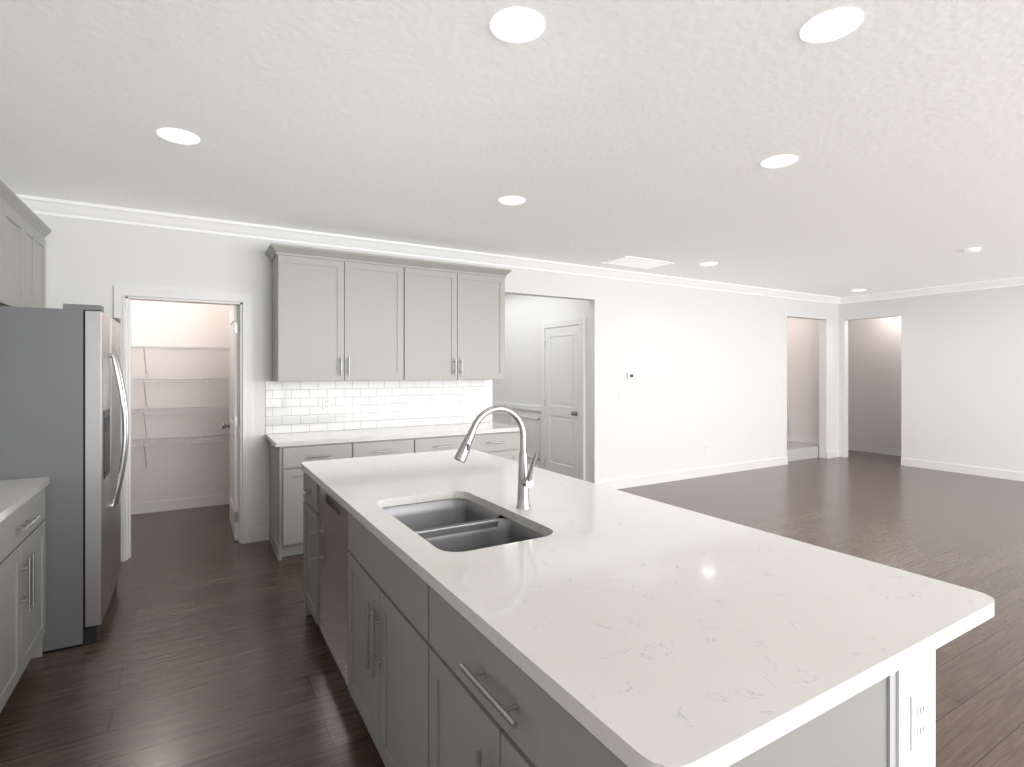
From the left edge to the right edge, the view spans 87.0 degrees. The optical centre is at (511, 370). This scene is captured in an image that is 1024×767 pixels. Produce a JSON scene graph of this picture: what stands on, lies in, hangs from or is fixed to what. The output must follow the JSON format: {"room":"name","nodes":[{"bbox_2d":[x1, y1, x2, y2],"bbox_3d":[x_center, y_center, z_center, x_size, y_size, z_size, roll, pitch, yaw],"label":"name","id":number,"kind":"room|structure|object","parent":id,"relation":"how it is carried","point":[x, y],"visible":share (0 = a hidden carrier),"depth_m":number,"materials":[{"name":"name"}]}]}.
{"room":"kitchen","nodes":[
{"label":"kitchen","id":0,"kind":"room"},
{"bbox_2d":[131,300,233,503],"bbox_3d":[-3.664,0.110,5.688,1.700,2.700,0.120,0,0,-30],"label":"wall","id":1,"kind":"structure","parent":0,"point":[183,470],"depth_m":5.70,"materials":[{"name":"white paint"}]},
{"bbox_2d":[131,346,228,467],"bbox_3d":[-3.530,0.376,5.461,1.453,1.248,0.404,0,0,-31],"label":"pantry shelves","id":2,"kind":"object","parent":1,"relation":"attached to","point":[177,409],"visible":0.5,"depth_m":5.46,"materials":[{"name":"white metal"}]},
{"bbox_2d":[131,494,228,514],"bbox_3d":[-3.617,1.405,5.638,1.430,0.110,0.012,0,0,-30],"label":"baseboard","id":3,"kind":"structure","parent":1,"relation":"attached to","point":[172,504],"depth_m":5.68,"materials":[{"name":"white wood"}]},
{"bbox_2d":[36,214,837,559],"bbox_3d":[0.901,0.110,6.519,10.970,2.700,0.120,0,0,-31],"label":"wall","id":4,"kind":"structure","parent":0,"point":[708,366],"depth_m":6.80,"materials":[{"name":"white paint"}]},
{"bbox_2d":[114,286,251,561],"bbox_3d":[-2.660,0.405,4.418,0.950,2.110,0.162,0,0,-31],"label":"trim","id":5,"kind":"structure","parent":4,"relation":"attached to","point":[167,295],"depth_m":4.51,"materials":[{"name":"white wood"}]},
{"bbox_2d":[222,305,237,539],"bbox_3d":[-2.559,0.445,4.973,0.171,2.015,0.799,0,0,-31],"label":"pantry door","id":6,"kind":"structure","parent":4,"relation":"in","point":[233,416],"depth_m":4.83,"materials":[{"name":"white wood"}]},
{"bbox_2d":[253,526,269,541],"bbox_3d":[-1.208,1.403,5.200,2.325,0.115,0.013,0,0,-30],"label":"baseboard","id":7,"kind":"structure","parent":4,"relation":"attached to","point":[261,534],"depth_m":4.64,"materials":[{"name":"white wood"}]},
{"bbox_2d":[270,243,413,381],"bbox_3d":[-1.507,-0.470,4.823,1.129,1.116,0.350,0,0,-31],"label":"upper cabinet","id":8,"kind":"object","parent":4,"relation":"attached to","point":[338,315],"depth_m":4.64,"materials":[{"name":"grey paint"}]},
{"bbox_2d":[266,380,491,433],"bbox_3d":[-1.169,0.316,5.225,2.219,0.459,0.008,0,0,-31],"label":"tile backsplash","id":9,"kind":"structure","parent":4,"relation":"attached to","point":[293,407],"depth_m":5.12,"materials":[{"name":"white tile"}]},
{"bbox_2d":[322,397,330,410],"bbox_3d":[-1.686,0.300,4.912,0.072,0.116,0.008,0,0,-31],"label":"outlet","id":10,"kind":"object","parent":9,"relation":"attached to","point":[326,403],"visible":1,"depth_m":4.91,"materials":[{"name":"white plastic"}]},
{"bbox_2d":[16,194,839,303],"bbox_3d":[0.951,-1.188,6.434,10.730,0.105,0.078,0,0,-30],"label":"crown molding","id":11,"kind":"structure","parent":4,"relation":"attached to","point":[67,208],"depth_m":5.00,"materials":[{"name":"white wood"}]},
{"bbox_2d":[414,259,505,380],"bbox_3d":[-0.641,-0.470,5.333,1.129,1.116,0.350,0,0,-31],"label":"upper cabinet","id":12,"kind":"object","parent":4,"relation":"attached to","point":[459,309],"depth_m":5.20,"materials":[{"name":"grey paint"}]},
{"bbox_2d":[626,372,634,379],"bbox_3d":[1.493,0.060,6.785,0.125,0.095,0.022,0,0,-31],"label":"thermostat","id":13,"kind":"object","parent":4,"relation":"attached to","point":[630,375],"visible":1,"depth_m":6.77,"materials":[{"name":"white plastic"}]},
{"bbox_2d":[595,457,787,488],"bbox_3d":[2.653,1.403,7.475,3.840,0.115,0.013,0,0,-30],"label":"baseboard","id":14,"kind":"structure","parent":4,"relation":"attached to","point":[695,473],"depth_m":7.33,"materials":[{"name":"white wood"}]},
{"bbox_2d":[705,444,708,452],"bbox_3d":[2.713,1.080,7.512,0.072,0.116,0.008,0,0,-31],"label":"outlet","id":15,"kind":"object","parent":4,"relation":"attached to","point":[706,448],"visible":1,"depth_m":7.51,"materials":[{"name":"white plastic"}]},
{"bbox_2d":[777,386,780,393],"bbox_3d":[4.126,0.290,8.344,0.075,0.118,0.008,0,0,-31],"label":"switch plate","id":16,"kind":"object","parent":4,"relation":"attached to","point":[778,389],"visible":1,"depth_m":8.34,"materials":[{"name":"white plastic"}]},
{"bbox_2d":[826,450,839,458],"bbox_3d":[5.404,1.403,9.091,0.360,0.115,0.020,0,0,-30],"label":"baseboard","id":17,"kind":"structure","parent":4,"relation":"attached to","point":[829,454],"depth_m":9.08,"materials":[{"name":"white wood"}]},
{"bbox_2d":[0,450,1023,766],"bbox_3d":[2.180,1.490,4.476,14.300,0.060,12.500,0,0,-31],"label":"floor","id":18,"kind":"structure","parent":0,"point":[208,650],"depth_m":2.95,"materials":[{"name":"brown wood"}]},
{"bbox_2d":[0,489,45,712],"bbox_3d":[-2.414,1.021,2.198,0.620,0.878,0.994,0,0,-31],"label":"base cabinet","id":19,"kind":"object","parent":18,"relation":"on","point":[22,568],"depth_m":2.36,"materials":[{"name":"grey paint"}]},
{"bbox_2d":[0,477,49,520],"bbox_3d":[-2.190,0.563,1.831,0.637,0.034,1.858,0,0,-31],"label":"countertop","id":20,"kind":"structure","parent":19,"relation":"on","point":[14,493],"depth_m":2.47,"materials":[{"name":"white stone"}]},
{"bbox_2d":[0,304,128,651],"bbox_3d":[-2.764,0.553,3.104,0.923,1.813,0.905,0,0,-31],"label":"fridge","id":21,"kind":"object","parent":18,"relation":"on","point":[63,402],"visible":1,"depth_m":2.84,"materials":[{"name":"silver metal"}]},
{"bbox_2d":[269,438,421,560],"bbox_3d":[-1.448,1.021,4.699,1.153,0.878,0.620,0,0,-31],"label":"base cabinet","id":22,"kind":"object","parent":18,"relation":"on","point":[290,453],"depth_m":4.24,"materials":[{"name":"grey paint"}]},
{"bbox_2d":[266,422,518,445],"bbox_3d":[-1.008,0.563,4.951,2.220,0.034,0.637,0,0,-31],"label":"countertop","id":23,"kind":"structure","parent":22,"relation":"on","point":[318,438],"depth_m":4.72,"materials":[{"name":"white stone"}]},
{"bbox_2d":[422,430,519,461],"bbox_3d":[-0.564,1.021,5.220,1.146,0.878,0.620,0,0,-31],"label":"base cabinet","id":24,"kind":"object","parent":18,"relation":"on","point":[507,446],"depth_m":5.05,"materials":[{"name":"grey paint"}]},
{"bbox_2d":[300,469,935,766],"bbox_3d":[-0.162,1.020,2.223,0.938,0.879,2.886,0,0,-31],"label":"kitchen island","id":25,"kind":"object","parent":18,"relation":"on","point":[428,686],"depth_m":1.38,"materials":[{"name":"grey paint"}]},
{"bbox_2d":[301,449,994,766],"bbox_3d":[-0.046,0.563,2.269,1.127,0.034,2.914,0,0,-31],"label":"island countertop","id":26,"kind":"structure","parent":25,"relation":"on","point":[682,637],"depth_m":1.28,"materials":[{"name":"white stone"}]},
{"bbox_2d":[454,405,537,509],"bbox_3d":[-0.055,0.340,2.063,0.329,0.412,0.125,0,0,-30],"label":"faucet","id":27,"kind":"object","parent":26,"relation":"on","point":[525,481],"depth_m":2.13,"materials":[{"name":"grey metal"}]},
{"bbox_2d":[787,420,818,461],"bbox_3d":[4.404,1.175,9.453,1.385,0.570,1.340,0,0,-31],"label":"stair step","id":28,"kind":"structure","parent":18,"relation":"on","point":[798,451],"depth_m":8.99,"materials":[{"name":"wood"}]},
{"bbox_2d":[0,0,1023,296],"bbox_3d":[2.180,-1.280,4.476,14.300,0.080,12.500,0,0,-31],"label":"ceiling","id":29,"kind":"structure","parent":0,"point":[594,132],"depth_m":2.74,"materials":[{"name":"white paint"}]},
{"bbox_2d":[156,128,199,144],"bbox_3d":[-1.761,-1.235,2.851,0.196,0.010,0.196,0,0,-31],"label":"recessed light","id":30,"kind":"object","parent":29,"relation":"in","point":[177,136],"visible":1,"depth_m":2.84,"materials":[{"name":"white plastic"}]},
{"bbox_2d":[498,196,524,204],"bbox_3d":[-0.001,-1.235,3.922,0.196,0.010,0.196,0,0,-31],"label":"recessed light","id":31,"kind":"object","parent":29,"relation":"in","point":[511,200],"visible":1,"depth_m":3.91,"materials":[{"name":"white"}]},
{"bbox_2d":[490,7,544,42],"bbox_3d":[0.019,-1.235,1.938,0.196,0.010,0.196,0,0,-31],"label":"recessed light","id":32,"kind":"object","parent":29,"relation":"in","point":[517,25],"visible":1,"depth_m":1.92,"materials":[{"name":"white plastic"}]},
{"bbox_2d":[602,256,673,268],"bbox_3d":[1.444,-1.236,6.178,0.720,0.008,0.420,0,0,-31],"label":"ceiling vent","id":33,"kind":"object","parent":29,"relation":"in","point":[636,262],"visible":0.96,"depth_m":6.15,"materials":[{"name":"white metal"}]},
{"bbox_2d":[700,262,717,265],"bbox_3d":[2.273,-1.235,6.248,0.196,0.010,0.196,0,0,-31],"label":"recessed light","id":34,"kind":"object","parent":29,"relation":"in","point":[708,264],"visible":1,"depth_m":6.24,"materials":[{"name":"white"}]},
{"bbox_2d":[761,155,797,167],"bbox_3d":[1.578,-1.235,3.193,0.196,0.010,0.196,0,0,-31],"label":"recessed light","id":35,"kind":"object","parent":29,"relation":"in","point":[778,161],"visible":1,"depth_m":3.18,"materials":[{"name":"white plastic"}]},
{"bbox_2d":[800,7,862,42],"bbox_3d":[1.144,-1.235,1.939,0.196,0.010,0.196,0,0,-31],"label":"recessed light","id":36,"kind":"object","parent":29,"relation":"in","point":[832,25],"visible":1,"depth_m":1.93,"materials":[{"name":"white plastic"}]},
{"bbox_2d":[963,247,980,252],"bbox_3d":[4.666,-1.222,5.476,0.136,0.036,0.136,0,0,-31],"label":"smoke detector","id":37,"kind":"object","parent":29,"relation":"attached to","point":[972,250],"visible":1,"depth_m":5.44,"materials":[{"name":"white plastic"}]},
{"bbox_2d":[492,294,587,480],"bbox_3d":[0.175,0.110,8.018,0.120,2.700,3.200,0,0,-30],"label":"wall","id":38,"kind":"structure","parent":0,"point":[525,318],"depth_m":7.72,"materials":[{"name":"white paint"}]},
{"bbox_2d":[492,317,585,480],"bbox_3d":[0.125,0.400,7.951,0.034,2.120,3.025,0,0,-31],"label":"door frame","id":39,"kind":"structure","parent":38,"relation":"attached to","point":[581,322],"depth_m":6.98,"materials":[{"name":"white wood"}]},
{"bbox_2d":[545,325,579,478],"bbox_3d":[0.625,0.440,7.037,0.094,2.025,0.772,0,0,-31],"label":"hall door","id":40,"kind":"structure","parent":38,"relation":"in","point":[562,400],"depth_m":7.02,"materials":[{"name":"white wood"}]},
{"bbox_2d":[787,317,818,437],"bbox_3d":[5.138,0.110,9.868,0.270,2.700,1.350,0,0,-30],"label":"wall","id":41,"kind":"structure","parent":0,"point":[803,377],"depth_m":9.55,"materials":[{"name":"white paint"}]},
{"bbox_2d":[788,435,818,444],"bbox_3d":[5.008,1.213,9.809,0.013,0.115,1.380,0,0,-30],"label":"baseboard","id":42,"kind":"structure","parent":41,"relation":"attached to","point":[794,438],"depth_m":9.55,"materials":[{"name":"white wood"}]},
{"bbox_2d":[848,316,900,449],"bbox_3d":[6.589,0.110,9.522,0.120,2.700,3.960,0,0,-30],"label":"wall","id":43,"kind":"structure","parent":0,"point":[874,382],"depth_m":9.55,"materials":[{"name":"white paint"}]},
{"bbox_2d":[848,444,900,455],"bbox_3d":[6.532,1.405,9.488,0.012,0.110,3.720,0,0,-31],"label":"baseboard","id":44,"kind":"structure","parent":43,"relation":"attached to","point":[880,450],"depth_m":9.60,"materials":[{"name":"white wood"}]},
{"bbox_2d":[838,285,1023,472],"bbox_3d":[7.788,0.110,5.516,0.120,2.700,8.600,0,0,-31],"label":"wall","id":45,"kind":"structure","parent":0,"point":[962,377],"depth_m":7.76,"materials":[{"name":"white paint"}]},
{"bbox_2d":[840,276,1023,303],"bbox_3d":[7.723,-1.188,5.431,0.078,0.105,8.520,0,0,-30],"label":"crown molding","id":46,"kind":"structure","parent":45,"relation":"attached to","point":[1016,281],"depth_m":7.92,"materials":[{"name":"white wood"}]},
{"bbox_2d":[901,458,1023,481],"bbox_3d":[7.972,1.403,5.073,0.013,0.115,7.650,0,0,-30],"label":"baseboard","id":47,"kind":"structure","parent":45,"relation":"attached to","point":[1002,474],"depth_m":7.68,"materials":[{"name":"white wood"}]},
{"bbox_3d":[-2.043,0.110,0.828,0.120,2.700,10.500,0,0,-30],"label":"wall","id":48,"kind":"structure","parent":0,"visible":0},
{"bbox_2d":[0,183,7,305],"bbox_3d":[-2.909,-0.702,2.770,0.350,0.653,0.516,0,0,-31],"label":"upper cabinet","id":49,"kind":"object","parent":48,"relation":"attached to","point":[3,190],"depth_m":3.05,"materials":[{"name":"grey paint"}]},
{"bbox_2d":[8,191,31,306],"bbox_3d":[-3.127,-0.702,3.139,0.350,0.653,0.578,0,0,-31],"label":"upper cabinet","id":50,"kind":"object","parent":48,"relation":"attached to","point":[25,229],"depth_m":3.33,"materials":[{"name":"grey paint"}]},
{"bbox_2d":[32,215,39,307],"bbox_3d":[-3.314,-0.702,3.457,0.350,0.653,0.407,0,0,-31],"label":"upper cabinet","id":51,"kind":"object","parent":48,"relation":"attached to","point":[35,222],"depth_m":3.66,"materials":[{"name":"grey paint"}]},
{"bbox_2d":[40,223,47,307],"bbox_3d":[-3.444,-0.702,3.678,0.350,0.653,0.345,0,0,-31],"label":"upper cabinet","id":52,"kind":"object","parent":48,"relation":"attached to","point":[43,230],"depth_m":3.86,"materials":[{"name":"grey paint"}]}
]}

